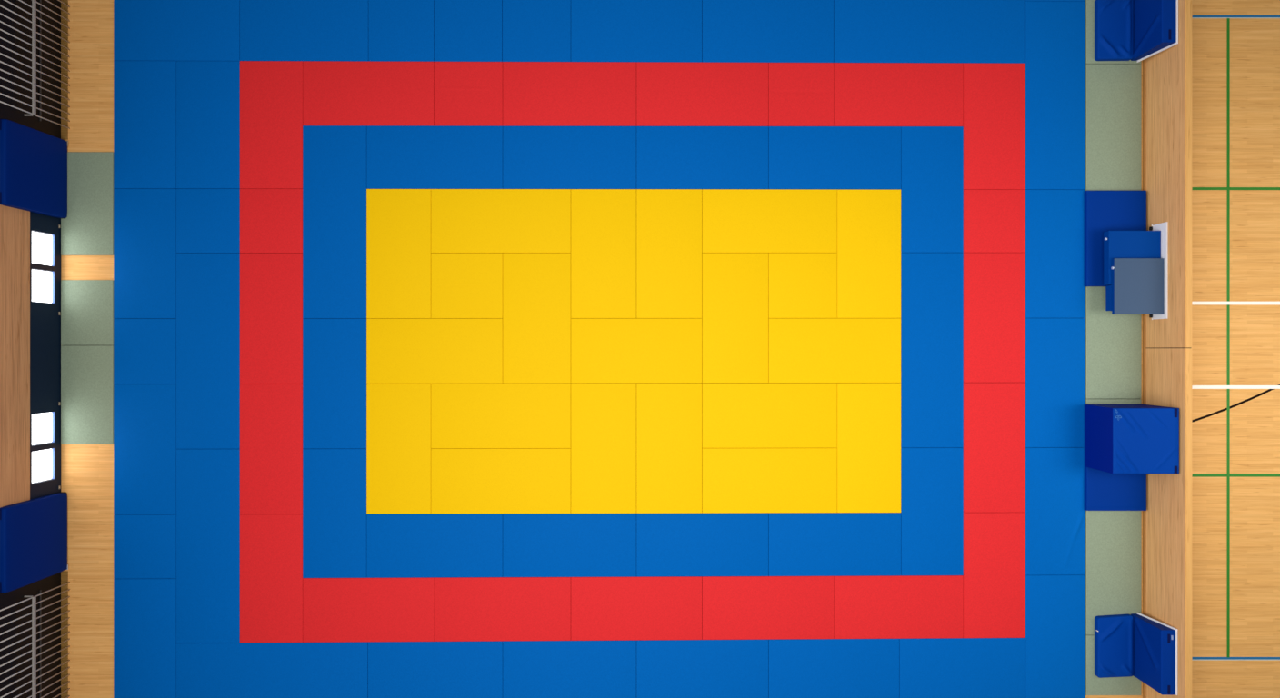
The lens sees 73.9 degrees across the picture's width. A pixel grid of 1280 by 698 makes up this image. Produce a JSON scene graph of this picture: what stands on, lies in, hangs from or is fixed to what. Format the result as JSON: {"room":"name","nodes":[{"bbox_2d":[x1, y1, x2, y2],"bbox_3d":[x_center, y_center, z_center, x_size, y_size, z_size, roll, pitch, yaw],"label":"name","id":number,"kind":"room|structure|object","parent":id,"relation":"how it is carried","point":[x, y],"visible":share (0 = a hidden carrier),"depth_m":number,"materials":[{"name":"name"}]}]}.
{"room":"martial arts gym","nodes":[
{"label":"martial arts gym","id":0,"kind":"room"},
{"bbox_2d":[0,0,60,697],"bbox_3d":[-8.911,0.000,11.515,0.100,3.030,20.000,0,90,0],"label":"wall","id":1,"kind":"structure","parent":0,"point":[45,319],"depth_m":12.54,"materials":[{"name":"paint"}]},
{"bbox_2d":[0,204,29,507],"bbox_3d":[-8.850,0.028,11.166,0.020,2.332,5.500,0,90,0],"label":"trim","id":2,"kind":"structure","parent":1,"relation":"attached to","point":[15,223],"depth_m":12.03,"materials":[{"name":"brown wood"}]},
{"bbox_2d":[0,492,68,593],"bbox_3d":[-8.794,2.781,12.369,0.116,1.319,1.188,0,90,0],"label":"pad","id":3,"kind":"object","parent":1,"relation":"attached to","point":[34,532],"visible":1,"depth_m":12.25,"materials":[{"name":"blue"}]},
{"bbox_2d":[0,119,68,218],"bbox_3d":[-8.794,-2.587,12.369,0.116,1.319,1.188,0,90,0],"label":"pad","id":4,"kind":"object","parent":1,"relation":"attached to","point":[34,163],"visible":1,"depth_m":12.25,"materials":[{"name":"blue"}]},
{"bbox_2d":[60,0,1279,697],"bbox_3d":[2.250,-0.039,13.079,25.500,0.102,20.079,0,90,0],"label":"floor","id":5,"kind":"structure","parent":0,"point":[1235,44],"depth_m":13.03,"materials":[{"name":"brown wood"}]},
{"bbox_2d":[60,345,113,444],"bbox_3d":[-8.450,0.701,13.016,0.799,0.028,1.507,0,90,0],"label":"mat","id":6,"kind":"object","parent":5,"relation":"on","point":[86,371],"visible":1,"depth_m":13.00,"materials":[{"name":"plastic"}]},
{"bbox_2d":[60,151,114,255],"bbox_3d":[-8.450,-2.222,13.016,0.799,0.028,1.576,0,90,0],"label":"mat","id":7,"kind":"object","parent":5,"relation":"on","point":[87,229],"visible":0.79,"depth_m":13.00,"materials":[{"name":"plastic"}]},
{"bbox_2d":[60,280,114,345],"bbox_3d":[-8.450,-0.556,13.016,0.799,0.028,0.993,0,90,0],"label":"mat","id":8,"kind":"object","parent":5,"relation":"on","point":[87,318],"visible":1,"depth_m":13.00,"materials":[{"name":"plastic"}]},
{"bbox_2d":[113,384,176,514],"bbox_3d":[-7.566,1.534,13.015,0.948,0.030,1.992,0,90,0],"label":"mat","id":9,"kind":"object","parent":5,"relation":"on","point":[145,415],"visible":1,"depth_m":13.00,"materials":[{"name":"plastic"}]},
{"bbox_2d":[113,189,176,319],"bbox_3d":[-7.566,-1.459,13.015,0.948,0.030,1.986,0,90,0],"label":"mat","id":10,"kind":"object","parent":5,"relation":"on","point":[145,220],"visible":1,"depth_m":13.00,"materials":[{"name":"plastic"}]},
{"bbox_2d":[113,60,176,189],"bbox_3d":[-7.566,-3.430,13.015,0.948,0.030,1.952,0,90,0],"label":"mat","id":11,"kind":"object","parent":5,"relation":"on","point":[145,92],"visible":1,"depth_m":13.00,"materials":[{"name":"plastic"}]},
{"bbox_2d":[113,579,176,697],"bbox_3d":[-7.566,4.999,13.015,0.948,0.030,2.973,0,90,0],"label":"mat","id":12,"kind":"object","parent":5,"relation":"on","point":[145,610],"visible":1,"depth_m":13.00,"materials":[{"name":"plastic"}]},
{"bbox_2d":[113,319,176,384],"bbox_3d":[-7.566,0.037,13.015,0.948,0.030,0.999,0,90,0],"label":"mat","id":13,"kind":"object","parent":5,"relation":"on","point":[145,350],"visible":1,"depth_m":13.00,"materials":[{"name":"plastic"}]},
{"bbox_2d":[113,514,176,579],"bbox_3d":[-7.566,3.022,13.015,0.948,0.030,0.981,0,90,0],"label":"mat","id":14,"kind":"object","parent":5,"relation":"on","point":[145,545],"visible":1,"depth_m":13.00,"materials":[{"name":"plastic"}]},
{"bbox_2d":[113,0,239,60],"bbox_3d":[-7.080,-5.391,13.015,1.920,0.030,1.973,0,90,0],"label":"mat","id":15,"kind":"object","parent":5,"relation":"on","point":[144,30],"visible":1,"depth_m":13.00,"materials":[{"name":"plastic"}]},
{"bbox_2d":[176,253,239,449],"bbox_3d":[-6.604,0.032,13.015,0.969,0.030,2.991,0,90,0],"label":"mat","id":16,"kind":"object","parent":5,"relation":"on","point":[207,285],"visible":1,"depth_m":13.00,"materials":[{"name":"plastic"}]},
{"bbox_2d":[176,449,239,643],"bbox_3d":[-6.604,3.014,13.015,0.969,0.030,2.968,0,90,0],"label":"mat","id":17,"kind":"object","parent":5,"relation":"on","point":[207,480],"visible":1,"depth_m":13.00,"materials":[{"name":"plastic"}]},
{"bbox_2d":[176,60,239,189],"bbox_3d":[-6.604,-3.429,13.015,0.969,0.030,1.951,0,90,0],"label":"mat","id":18,"kind":"object","parent":5,"relation":"on","point":[207,92],"visible":1,"depth_m":13.00,"materials":[{"name":"plastic"}]},
{"bbox_2d":[176,189,239,253],"bbox_3d":[-6.604,-1.959,13.015,0.969,0.030,0.984,0,90,0],"label":"mat","id":19,"kind":"object","parent":5,"relation":"on","point":[207,220],"visible":1,"depth_m":13.00,"materials":[{"name":"plastic"}]},
{"bbox_2d":[240,383,302,514],"bbox_3d":[-5.635,1.530,13.015,0.962,0.030,1.991,0,90,0],"label":"mat","id":20,"kind":"object","parent":5,"relation":"on","point":[271,415],"visible":1,"depth_m":13.00,"materials":[{"name":"plastic"}]},
{"bbox_2d":[240,60,302,189],"bbox_3d":[-5.635,-3.426,13.015,0.962,0.030,1.949,0,90,0],"label":"mat","id":21,"kind":"object","parent":5,"relation":"on","point":[271,92],"visible":1,"depth_m":13.00,"materials":[{"name":"plastic"}]},
{"bbox_2d":[240,514,302,642],"bbox_3d":[-5.635,3.509,13.015,0.962,0.030,1.964,0,90,0],"label":"mat","id":22,"kind":"object","parent":5,"relation":"on","point":[271,545],"visible":1,"depth_m":13.00,"materials":[{"name":"plastic"}]},
{"bbox_2d":[240,189,302,253],"bbox_3d":[-5.635,-1.958,13.015,0.962,0.030,0.982,0,90,0],"label":"mat","id":23,"kind":"object","parent":5,"relation":"on","point":[271,220],"visible":1,"depth_m":13.00,"materials":[{"name":"plastic"}]},
{"bbox_2d":[240,253,303,383],"bbox_3d":[-5.635,-0.466,13.015,0.962,0.030,1.997,0,90,0],"label":"mat","id":24,"kind":"object","parent":5,"relation":"on","point":[271,285],"visible":1,"depth_m":13.00,"materials":[{"name":"plastic"}]},
{"bbox_2d":[176,641,368,697],"bbox_3d":[-5.625,5.480,13.015,2.927,0.030,1.996,0,90,0],"label":"mat","id":25,"kind":"object","parent":5,"relation":"on","point":[205,670],"visible":1,"depth_m":13.00,"materials":[{"name":"plastic"}]},
{"bbox_2d":[240,0,368,61],"bbox_3d":[-5.135,-5.386,13.015,1.962,0.030,1.974,0,90,0],"label":"mat","id":26,"kind":"object","parent":5,"relation":"on","point":[270,30],"visible":1,"depth_m":13.00,"materials":[{"name":"plastic"}]},
{"bbox_2d":[302,125,366,318],"bbox_3d":[-4.667,-1.941,13.015,0.969,0.030,2.946,0,90,0],"label":"mat","id":27,"kind":"object","parent":5,"relation":"on","point":[334,156],"visible":1,"depth_m":13.00,"materials":[{"name":"plastic"}]},
{"bbox_2d":[302,319,366,449],"bbox_3d":[-4.667,0.530,13.015,0.969,0.030,1.989,0,90,0],"label":"mat","id":28,"kind":"object","parent":5,"relation":"on","point":[334,350],"visible":1,"depth_m":13.00,"materials":[{"name":"plastic"}]},
{"bbox_2d":[302,449,367,578],"bbox_3d":[-4.667,2.514,13.015,0.969,0.030,1.975,0,90,0],"label":"mat","id":29,"kind":"object","parent":5,"relation":"on","point":[335,514],"visible":1,"depth_m":13.00,"materials":[{"name":"plastic"}]},
{"bbox_2d":[302,577,434,642],"bbox_3d":[-4.146,3.991,13.015,2.010,0.030,0.988,0,90,0],"label":"mat","id":30,"kind":"object","parent":5,"relation":"on","point":[335,610],"visible":1,"depth_m":13.00,"materials":[{"name":"plastic"}]},
{"bbox_2d":[302,60,434,125],"bbox_3d":[-4.149,-3.907,13.015,2.003,0.030,0.983,0,90,0],"label":"mat","id":31,"kind":"object","parent":5,"relation":"on","point":[334,93],"visible":1,"depth_m":13.00,"materials":[{"name":"plastic"}]},
{"bbox_2d":[366,383,430,513],"bbox_3d":[-3.688,1.526,13.015,0.982,0.030,1.990,0,90,0],"label":"mat","id":32,"kind":"object","parent":5,"relation":"on","point":[398,415],"visible":1,"depth_m":13.00,"materials":[{"name":"plastic"}]},
{"bbox_2d":[366,189,430,318],"bbox_3d":[-3.688,-1.458,13.015,0.982,0.030,1.979,0,90,0],"label":"mat","id":33,"kind":"object","parent":5,"relation":"on","point":[398,221],"visible":1,"depth_m":13.00,"materials":[{"name":"plastic"}]},
{"bbox_2d":[368,0,434,61],"bbox_3d":[-3.649,-5.382,13.015,1.003,0.030,1.973,0,90,0],"label":"mat","id":34,"kind":"object","parent":5,"relation":"on","point":[398,30],"visible":1,"depth_m":13.00,"materials":[{"name":"plastic"}]},
{"bbox_2d":[366,318,502,383],"bbox_3d":[-3.139,0.032,13.015,2.080,0.030,0.995,0,90,0],"label":"mat","id":35,"kind":"object","parent":5,"relation":"on","point":[399,351],"visible":1,"depth_m":13.00,"materials":[{"name":"plastic"}]},
{"bbox_2d":[366,513,502,578],"bbox_3d":[-3.139,3.009,13.015,2.080,0.030,0.977,0,90,0],"label":"mat","id":36,"kind":"object","parent":5,"relation":"on","point":[399,545],"visible":1,"depth_m":13.00,"materials":[{"name":"plastic"}]},
{"bbox_2d":[366,125,502,189],"bbox_3d":[-3.139,-2.931,13.015,2.080,0.030,0.964,0,90,0],"label":"mat","id":37,"kind":"object","parent":5,"relation":"on","point":[397,156],"visible":1,"depth_m":13.00,"materials":[{"name":"plastic"}]},
{"bbox_2d":[368,640,502,697],"bbox_3d":[-3.128,5.462,13.015,2.059,0.030,1.985,0,90,0],"label":"mat","id":38,"kind":"object","parent":5,"relation":"on","point":[395,669],"visible":1,"depth_m":13.00,"materials":[{"name":"plastic"}]},
{"bbox_2d":[430,253,502,318],"bbox_3d":[-2.646,-0.967,13.014,1.095,0.032,0.997,0,90,0],"label":"mat","id":39,"kind":"object","parent":5,"relation":"on","point":[464,285],"visible":1,"depth_m":13.00,"materials":[{"name":"plastic"}]},
{"bbox_2d":[434,61,502,126],"bbox_3d":[-2.622,-3.903,13.013,1.047,0.032,0.979,0,90,0],"label":"mat","id":40,"kind":"object","parent":5,"relation":"on","point":[467,94],"visible":1,"depth_m":13.00,"materials":[{"name":"plastic"}]},
{"bbox_2d":[434,0,502,61],"bbox_3d":[-2.625,-5.380,13.015,1.038,0.030,1.973,0,90,0],"label":"mat","id":41,"kind":"object","parent":5,"relation":"on","point":[465,30],"visible":1,"depth_m":13.00,"materials":[{"name":"plastic"}]},
{"bbox_2d":[430,448,570,513],"bbox_3d":[-2.125,2.020,13.015,2.135,0.030,0.998,0,90,0],"label":"mat","id":42,"kind":"object","parent":5,"relation":"on","point":[464,480],"visible":1,"depth_m":13.00,"materials":[{"name":"plastic"}]},
{"bbox_2d":[430,383,570,448],"bbox_3d":[-2.125,1.024,13.015,2.135,0.030,0.993,0,90,0],"label":"mat","id":43,"kind":"object","parent":5,"relation":"on","point":[464,415],"visible":1,"depth_m":13.00,"materials":[{"name":"plastic"}]},
{"bbox_2d":[430,189,570,252],"bbox_3d":[-2.125,-1.958,13.015,2.135,0.030,0.977,0,90,0],"label":"mat","id":44,"kind":"object","parent":5,"relation":"on","point":[462,220],"visible":1,"depth_m":13.00,"materials":[{"name":"plastic"}]},
{"bbox_2d":[434,577,570,641],"bbox_3d":[-2.097,3.980,13.015,2.080,0.030,0.984,0,90,0],"label":"mat","id":45,"kind":"object","parent":5,"relation":"on","point":[467,609],"visible":1,"depth_m":13.00,"materials":[{"name":"plastic"}]},
{"bbox_2d":[502,252,570,383],"bbox_3d":[-1.576,-0.470,13.015,1.038,0.030,1.992,0,90,0],"label":"mat","id":46,"kind":"object","parent":5,"relation":"on","point":[536,286],"visible":1,"depth_m":13.00,"materials":[{"name":"plastic"}]},
{"bbox_2d":[502,0,570,61],"bbox_3d":[-1.580,-5.377,13.015,1.045,0.030,1.974,0,90,0],"label":"mat","id":47,"kind":"object","parent":5,"relation":"on","point":[533,30],"visible":1,"depth_m":13.00,"materials":[{"name":"plastic"}]},
{"bbox_2d":[502,61,636,126],"bbox_3d":[-1.076,-3.900,13.015,2.038,0.030,0.978,0,90,0],"label":"mat","id":48,"kind":"object","parent":5,"relation":"on","point":[535,94],"visible":1,"depth_m":13.00,"materials":[{"name":"plastic"}]},
{"bbox_2d":[502,513,636,577],"bbox_3d":[-1.076,3.002,13.015,2.038,0.030,0.973,0,90,0],"label":"mat","id":49,"kind":"object","parent":5,"relation":"on","point":[534,545],"visible":1,"depth_m":13.00,"materials":[{"name":"plastic"}]},
{"bbox_2d":[502,126,636,189],"bbox_3d":[-1.076,-2.928,13.015,2.038,0.030,0.964,0,90,0],"label":"mat","id":50,"kind":"object","parent":5,"relation":"on","point":[534,157],"visible":1,"depth_m":13.00,"materials":[{"name":"plastic"}]},
{"bbox_2d":[502,640,636,697],"bbox_3d":[-1.076,5.447,13.015,2.038,0.030,1.982,0,90,0],"label":"mat","id":51,"kind":"object","parent":5,"relation":"on","point":[531,669],"visible":1,"depth_m":13.00,"materials":[{"name":"plastic"}]},
{"bbox_2d":[570,383,636,513],"bbox_3d":[-0.556,1.520,13.015,0.996,0.030,1.988,0,90,0],"label":"mat","id":52,"kind":"object","parent":5,"relation":"on","point":[604,415],"visible":1,"depth_m":13.00,"materials":[{"name":"plastic"}]},
{"bbox_2d":[570,189,636,318],"bbox_3d":[-0.556,-1.457,13.015,0.996,0.030,1.974,0,90,0],"label":"mat","id":53,"kind":"object","parent":5,"relation":"on","point":[604,221],"visible":1,"depth_m":13.00,"materials":[{"name":"plastic"}]},
{"bbox_2d":[570,318,701,383],"bbox_3d":[-0.052,0.028,13.015,2.003,0.030,0.992,0,90,0],"label":"mat","id":54,"kind":"object","parent":5,"relation":"on","point":[604,350],"visible":1,"depth_m":13.00,"materials":[{"name":"plastic"}]},
{"bbox_2d":[570,576,701,640],"bbox_3d":[-0.052,3.970,13.015,2.003,0.030,0.979,0,90,0],"label":"mat","id":55,"kind":"object","parent":5,"relation":"on","point":[638,607],"visible":1,"depth_m":13.00,"materials":[{"name":"plastic"}]},
{"bbox_2d":[570,0,701,62],"bbox_3d":[-0.052,-5.373,13.015,2.003,0.030,1.977,0,90,0],"label":"mat","id":56,"kind":"object","parent":5,"relation":"on","point":[634,31],"visible":1,"depth_m":13.00,"materials":[{"name":"plastic"}]},
{"bbox_2d":[636,383,701,513],"bbox_3d":[0.448,1.518,13.015,1.003,0.030,1.988,0,90,0],"label":"mat","id":57,"kind":"object","parent":5,"relation":"on","point":[669,415],"visible":1,"depth_m":13.00,"materials":[{"name":"plastic"}]},
{"bbox_2d":[636,189,701,318],"bbox_3d":[0.448,-1.457,13.015,1.003,0.030,1.972,0,90,0],"label":"mat","id":58,"kind":"object","parent":5,"relation":"on","point":[669,221],"visible":1,"depth_m":13.00,"materials":[{"name":"plastic"}]},
{"bbox_2d":[636,62,768,126],"bbox_3d":[0.955,-3.896,13.015,2.017,0.030,0.974,0,90,0],"label":"mat","id":59,"kind":"object","parent":5,"relation":"on","point":[667,94],"visible":1,"depth_m":13.00,"materials":[{"name":"plastic"}]},
{"bbox_2d":[636,512,768,576],"bbox_3d":[0.955,2.996,13.015,2.017,0.030,0.970,0,90,0],"label":"mat","id":60,"kind":"object","parent":5,"relation":"on","point":[667,545],"visible":1,"depth_m":13.00,"materials":[{"name":"plastic"}]},
{"bbox_2d":[636,126,768,189],"bbox_3d":[0.955,-2.926,13.015,2.017,0.030,0.964,0,90,0],"label":"mat","id":61,"kind":"object","parent":5,"relation":"on","point":[667,157],"visible":1,"depth_m":13.00,"materials":[{"name":"plastic"}]},
{"bbox_2d":[636,640,768,697],"bbox_3d":[0.955,5.432,13.015,2.017,0.030,1.978,0,90,0],"label":"mat","id":62,"kind":"object","parent":5,"relation":"on","point":[665,668],"visible":1,"depth_m":13.00,"materials":[{"name":"plastic"}]},
{"bbox_2d":[701,252,768,382],"bbox_3d":[1.458,-0.474,13.015,1.010,0.030,1.989,0,90,0],"label":"mat","id":63,"kind":"object","parent":5,"relation":"on","point":[735,285],"visible":1,"depth_m":13.00,"materials":[{"name":"plastic"}]},
{"bbox_2d":[701,0,833,62],"bbox_3d":[1.958,-5.368,13.015,2.010,0.030,1.978,0,90,0],"label":"mat","id":64,"kind":"object","parent":5,"relation":"on","point":[733,31],"visible":1,"depth_m":13.00,"materials":[{"name":"plastic"}]},
{"bbox_2d":[701,576,834,639],"bbox_3d":[1.962,3.959,13.015,2.017,0.030,0.974,0,90,0],"label":"mat","id":65,"kind":"object","parent":5,"relation":"on","point":[733,607],"visible":1,"depth_m":13.00,"materials":[{"name":"plastic"}]},
{"bbox_2d":[701,382,837,448],"bbox_3d":[1.983,1.017,13.015,2.059,0.030,0.993,0,90,0],"label":"mat","id":66,"kind":"object","parent":5,"relation":"on","point":[789,415],"visible":1,"depth_m":13.00,"materials":[{"name":"plastic"}]},
{"bbox_2d":[701,448,837,513],"bbox_3d":[1.983,2.012,13.015,2.059,0.030,0.996,0,90,0],"label":"mat","id":67,"kind":"object","parent":5,"relation":"on","point":[735,480],"visible":1,"depth_m":13.00,"materials":[{"name":"plastic"}]},
{"bbox_2d":[701,189,837,252],"bbox_3d":[1.983,-1.956,13.015,2.059,0.030,0.970,0,90,0],"label":"mat","id":68,"kind":"object","parent":5,"relation":"on","point":[733,220],"visible":1,"depth_m":13.00,"materials":[{"name":"plastic"}]},
{"bbox_2d":[768,62,834,126],"bbox_3d":[2.469,-3.893,13.015,1.006,0.030,0.970,0,90,0],"label":"mat","id":69,"kind":"object","parent":5,"relation":"on","point":[799,94],"visible":1,"depth_m":13.00,"materials":[{"name":"plastic"}]},
{"bbox_2d":[768,252,837,318],"bbox_3d":[2.490,-0.970,13.015,1.045,0.030,0.997,0,90,0],"label":"mat","id":70,"kind":"object","parent":5,"relation":"on","point":[800,285],"visible":1,"depth_m":13.00,"materials":[{"name":"plastic"}]},
{"bbox_2d":[768,639,899,697],"bbox_3d":[2.965,5.418,13.015,1.996,0.030,1.974,0,90,0],"label":"mat","id":71,"kind":"object","parent":5,"relation":"on","point":[797,668],"visible":1,"depth_m":13.00,"materials":[{"name":"plastic"}]},
{"bbox_2d":[768,318,900,382],"bbox_3d":[2.979,0.025,13.015,2.024,0.030,0.988,0,90,0],"label":"mat","id":72,"kind":"object","parent":5,"relation":"on","point":[800,350],"visible":1,"depth_m":13.00,"materials":[{"name":"plastic"}]},
{"bbox_2d":[768,512,900,576],"bbox_3d":[2.979,2.989,13.015,2.024,0.030,0.966,0,90,0],"label":"mat","id":73,"kind":"object","parent":5,"relation":"on","point":[799,544],"visible":1,"depth_m":13.00,"materials":[{"name":"plastic"}]},
{"bbox_2d":[768,126,900,189],"bbox_3d":[2.979,-2.924,13.015,2.024,0.030,0.964,0,90,0],"label":"mat","id":74,"kind":"object","parent":5,"relation":"on","point":[799,157],"visible":1,"depth_m":13.00,"materials":[{"name":"plastic"}]},
{"bbox_2d":[837,382,900,512],"bbox_3d":[3.503,1.512,13.015,0.976,0.030,1.986,0,90,0],"label":"mat","id":75,"kind":"object","parent":5,"relation":"on","point":[868,414],"visible":1,"depth_m":13.00,"materials":[{"name":"plastic"}]},
{"bbox_2d":[837,189,900,318],"bbox_3d":[3.503,-1.456,13.015,0.976,0.030,1.967,0,90,0],"label":"mat","id":76,"kind":"object","parent":5,"relation":"on","point":[868,221],"visible":1,"depth_m":13.00,"materials":[{"name":"plastic"}]},
{"bbox_2d":[834,62,963,126],"bbox_3d":[3.958,-3.890,13.015,1.969,0.030,0.969,0,90,0],"label":"mat","id":77,"kind":"object","parent":5,"relation":"on","point":[865,94],"visible":1,"depth_m":13.00,"materials":[{"name":"plastic"}]},
{"bbox_2d":[834,575,963,639],"bbox_3d":[3.958,3.949,13.015,1.969,0.030,0.970,0,90,0],"label":"mat","id":78,"kind":"object","parent":5,"relation":"on","point":[865,606],"visible":1,"depth_m":13.00,"materials":[{"name":"plastic"}]},
{"bbox_2d":[833,0,1024,63],"bbox_3d":[4.424,-5.361,13.015,2.913,0.030,1.982,0,90,0],"label":"mat","id":79,"kind":"object","parent":5,"relation":"on","point":[865,31],"visible":1,"depth_m":13.00,"materials":[{"name":"plastic"}]},
{"bbox_2d":[900,252,963,448],"bbox_3d":[4.469,0.019,13.015,0.948,0.030,2.978,0,90,0],"label":"mat","id":80,"kind":"object","parent":5,"relation":"on","point":[932,284],"visible":1,"depth_m":13.00,"materials":[{"name":"plastic"}]},
{"bbox_2d":[900,448,963,575],"bbox_3d":[4.469,2.487,13.015,0.948,0.030,1.954,0,90,0],"label":"mat","id":81,"kind":"object","parent":5,"relation":"on","point":[932,479],"visible":1,"depth_m":13.00,"materials":[{"name":"plastic"}]},
{"bbox_2d":[900,126,963,252],"bbox_3d":[4.469,-2.438,13.015,0.948,0.030,1.930,0,90,0],"label":"mat","id":82,"kind":"object","parent":5,"relation":"on","point":[932,157],"visible":1,"depth_m":13.00,"materials":[{"name":"plastic"}]},
{"bbox_2d":[899,638,1025,697],"bbox_3d":[4.927,5.404,13.015,1.920,0.030,1.970,0,90,0],"label":"mat","id":83,"kind":"object","parent":5,"relation":"on","point":[928,667],"visible":1,"depth_m":13.00,"materials":[{"name":"plastic"}]},
{"bbox_2d":[962,382,1025,512],"bbox_3d":[5.417,1.508,13.015,0.941,0.030,1.985,0,90,0],"label":"mat","id":84,"kind":"object","parent":5,"relation":"on","point":[994,447],"visible":1,"depth_m":13.00,"materials":[{"name":"plastic"}]},
{"bbox_2d":[963,252,1025,382],"bbox_3d":[5.417,-0.478,13.015,0.941,0.030,1.984,0,90,0],"label":"mat","id":85,"kind":"object","parent":5,"relation":"on","point":[994,283],"visible":1,"depth_m":13.00,"materials":[{"name":"plastic"}]},
{"bbox_2d":[963,63,1025,189],"bbox_3d":[5.417,-3.404,13.015,0.941,0.030,1.930,0,90,0],"label":"mat","id":86,"kind":"object","parent":5,"relation":"on","point":[994,94],"visible":1,"depth_m":13.00,"materials":[{"name":"plastic"}]},
{"bbox_2d":[963,512,1025,638],"bbox_3d":[5.417,3.461,13.015,0.941,0.030,1.919,0,90,0],"label":"mat","id":87,"kind":"object","parent":5,"relation":"on","point":[994,543],"visible":1,"depth_m":13.00,"materials":[{"name":"plastic"}]},
{"bbox_2d":[963,190,1025,252],"bbox_3d":[5.417,-1.955,13.015,0.941,0.030,0.963,0,90,0],"label":"mat","id":88,"kind":"object","parent":5,"relation":"on","point":[994,220],"visible":1,"depth_m":13.00,"materials":[{"name":"plastic"}]},
{"bbox_2d":[1024,0,1085,189],"bbox_3d":[6.347,-3.878,13.015,0.913,0.030,2.879,0,90,0],"label":"mat","id":89,"kind":"object","parent":5,"relation":"on","point":[1055,31],"visible":1,"depth_m":13.00,"materials":[{"name":"plastic"}]},
{"bbox_2d":[1025,318,1085,447],"bbox_3d":[6.347,0.517,13.015,0.913,0.030,1.976,0,90,0],"label":"mat","id":90,"kind":"object","parent":5,"relation":"on","point":[1055,347],"visible":1,"depth_m":13.00,"materials":[{"name":"plastic"}]},
{"bbox_2d":[1025,447,1085,575],"bbox_3d":[6.347,2.482,13.007,0.913,0.044,1.949,0,90,0],"label":"mat","id":91,"kind":"object","parent":5,"relation":"on","point":[1055,476],"visible":1,"depth_m":13.00,"materials":[{"name":"plastic"}]},
{"bbox_2d":[1025,190,1085,318],"bbox_3d":[6.347,-1.455,13.015,0.913,0.030,1.962,0,90,0],"label":"mat","id":92,"kind":"object","parent":5,"relation":"on","point":[1055,219],"visible":1,"depth_m":13.00,"materials":[{"name":"plastic"}]},
{"bbox_2d":[1025,575,1085,697],"bbox_3d":[6.347,4.915,13.015,0.913,0.030,2.917,0,90,0],"label":"mat","id":93,"kind":"object","parent":5,"relation":"on","point":[1055,605],"visible":1,"depth_m":13.00,"materials":[{"name":"plastic"}]},
{"bbox_2d":[1085,63,1141,190],"bbox_3d":[7.240,-3.076,13.016,0.846,0.028,2.562,0,90,0],"label":"mat","id":94,"kind":"object","parent":5,"relation":"on","point":[1113,91],"visible":0.77,"depth_m":13.00,"materials":[{"name":"plastic"}]},
{"bbox_2d":[1085,510,1141,635],"bbox_3d":[7.240,3.306,13.016,0.846,0.028,2.132,0,90,0],"label":"mat","id":95,"kind":"object","parent":5,"relation":"on","point":[1113,538],"visible":0.79,"depth_m":13.00,"materials":[{"name":"plastic"}]},
{"bbox_2d":[1085,286,1141,399],"bbox_3d":[7.240,-0.514,13.016,0.846,0.028,2.549,0,90,0],"label":"mat","id":96,"kind":"object","parent":5,"relation":"on","point":[1113,342],"visible":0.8,"depth_m":13.00,"materials":[{"name":"plastic"}]},
{"bbox_2d":[1084,190,1146,286],"bbox_3d":[7.239,-1.681,12.958,0.906,0.083,1.454,0,90,0],"label":"mat","id":97,"kind":"object","parent":96,"relation":"on","point":[1105,211],"visible":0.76,"depth_m":12.92,"materials":[{"name":"blue plastic"}]},
{"bbox_2d":[1085,635,1141,695],"bbox_3d":[7.240,4.837,13.016,0.846,0.028,0.917,0,90,0],"label":"mat","id":98,"kind":"object","parent":5,"relation":"on","point":[1095,685],"visible":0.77,"depth_m":13.00,"materials":[{"name":"plastic"}]},
{"bbox_2d":[1094,612,1177,695],"bbox_3d":[7.332,4.507,12.609,0.790,0.782,0.972,0,90,0],"label":"mat","id":99,"kind":"object","parent":98,"relation":"on","point":[1144,647],"visible":1,"depth_m":12.79,"materials":[{"name":"blue"}]},
{"bbox_2d":[1085,0,1141,63],"bbox_3d":[7.240,-5.347,13.016,0.846,0.028,1.965,0,90,0],"label":"mat","id":100,"kind":"object","parent":5,"relation":"on","point":[1089,4],"visible":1,"depth_m":13.00,"materials":[{"name":"plastic"}]},
{"bbox_2d":[1094,0,1178,62],"bbox_3d":[7.332,-4.859,12.601,0.775,0.797,0.962,0,90,0],"label":"mat","id":101,"kind":"object","parent":100,"relation":"on","point":[1125,30],"visible":1,"depth_m":12.87,"materials":[{"name":"blue"}]},
{"bbox_2d":[1085,399,1141,404],"bbox_3d":[7.240,1.500,13.016,0.846,0.028,1.465,0,90,0],"label":"mat","id":102,"kind":"object","parent":5,"relation":"on","point":[1087,401],"visible":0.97,"depth_m":13.00,"materials":[{"name":"plastic"}]},
{"bbox_2d":[1084,404,1146,510],"bbox_3d":[7.239,1.649,12.958,0.906,0.083,1.618,0,90,0],"label":"mat","id":103,"kind":"object","parent":102,"relation":"on","point":[1104,491],"visible":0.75,"depth_m":12.92,"materials":[{"name":"blue plastic"}]},
{"bbox_2d":[1085,404,1179,473],"bbox_3d":[7.235,1.315,12.524,0.947,0.783,0.942,0,90,0],"label":"cube","id":104,"kind":"object","parent":103,"relation":"on","point":[1120,438],"visible":1,"depth_m":12.15,"materials":[{"name":"blue"}]},
{"bbox_2d":[1145,0,1191,697],"bbox_3d":[7.772,0.000,12.540,0.085,0.979,20.000,0,90,0],"label":"wall","id":105,"kind":"structure","parent":0,"point":[1165,70],"depth_m":12.46,"materials":[{"name":"brown wood"}]},
{"bbox_2d":[1184,0,1191,697],"bbox_3d":[7.775,0.000,12.062,0.103,0.030,20.000,0,90,0],"label":"trim","id":106,"kind":"structure","parent":105,"relation":"attached to","point":[1187,3],"depth_m":12.05,"materials":[{"name":"brown wood"}]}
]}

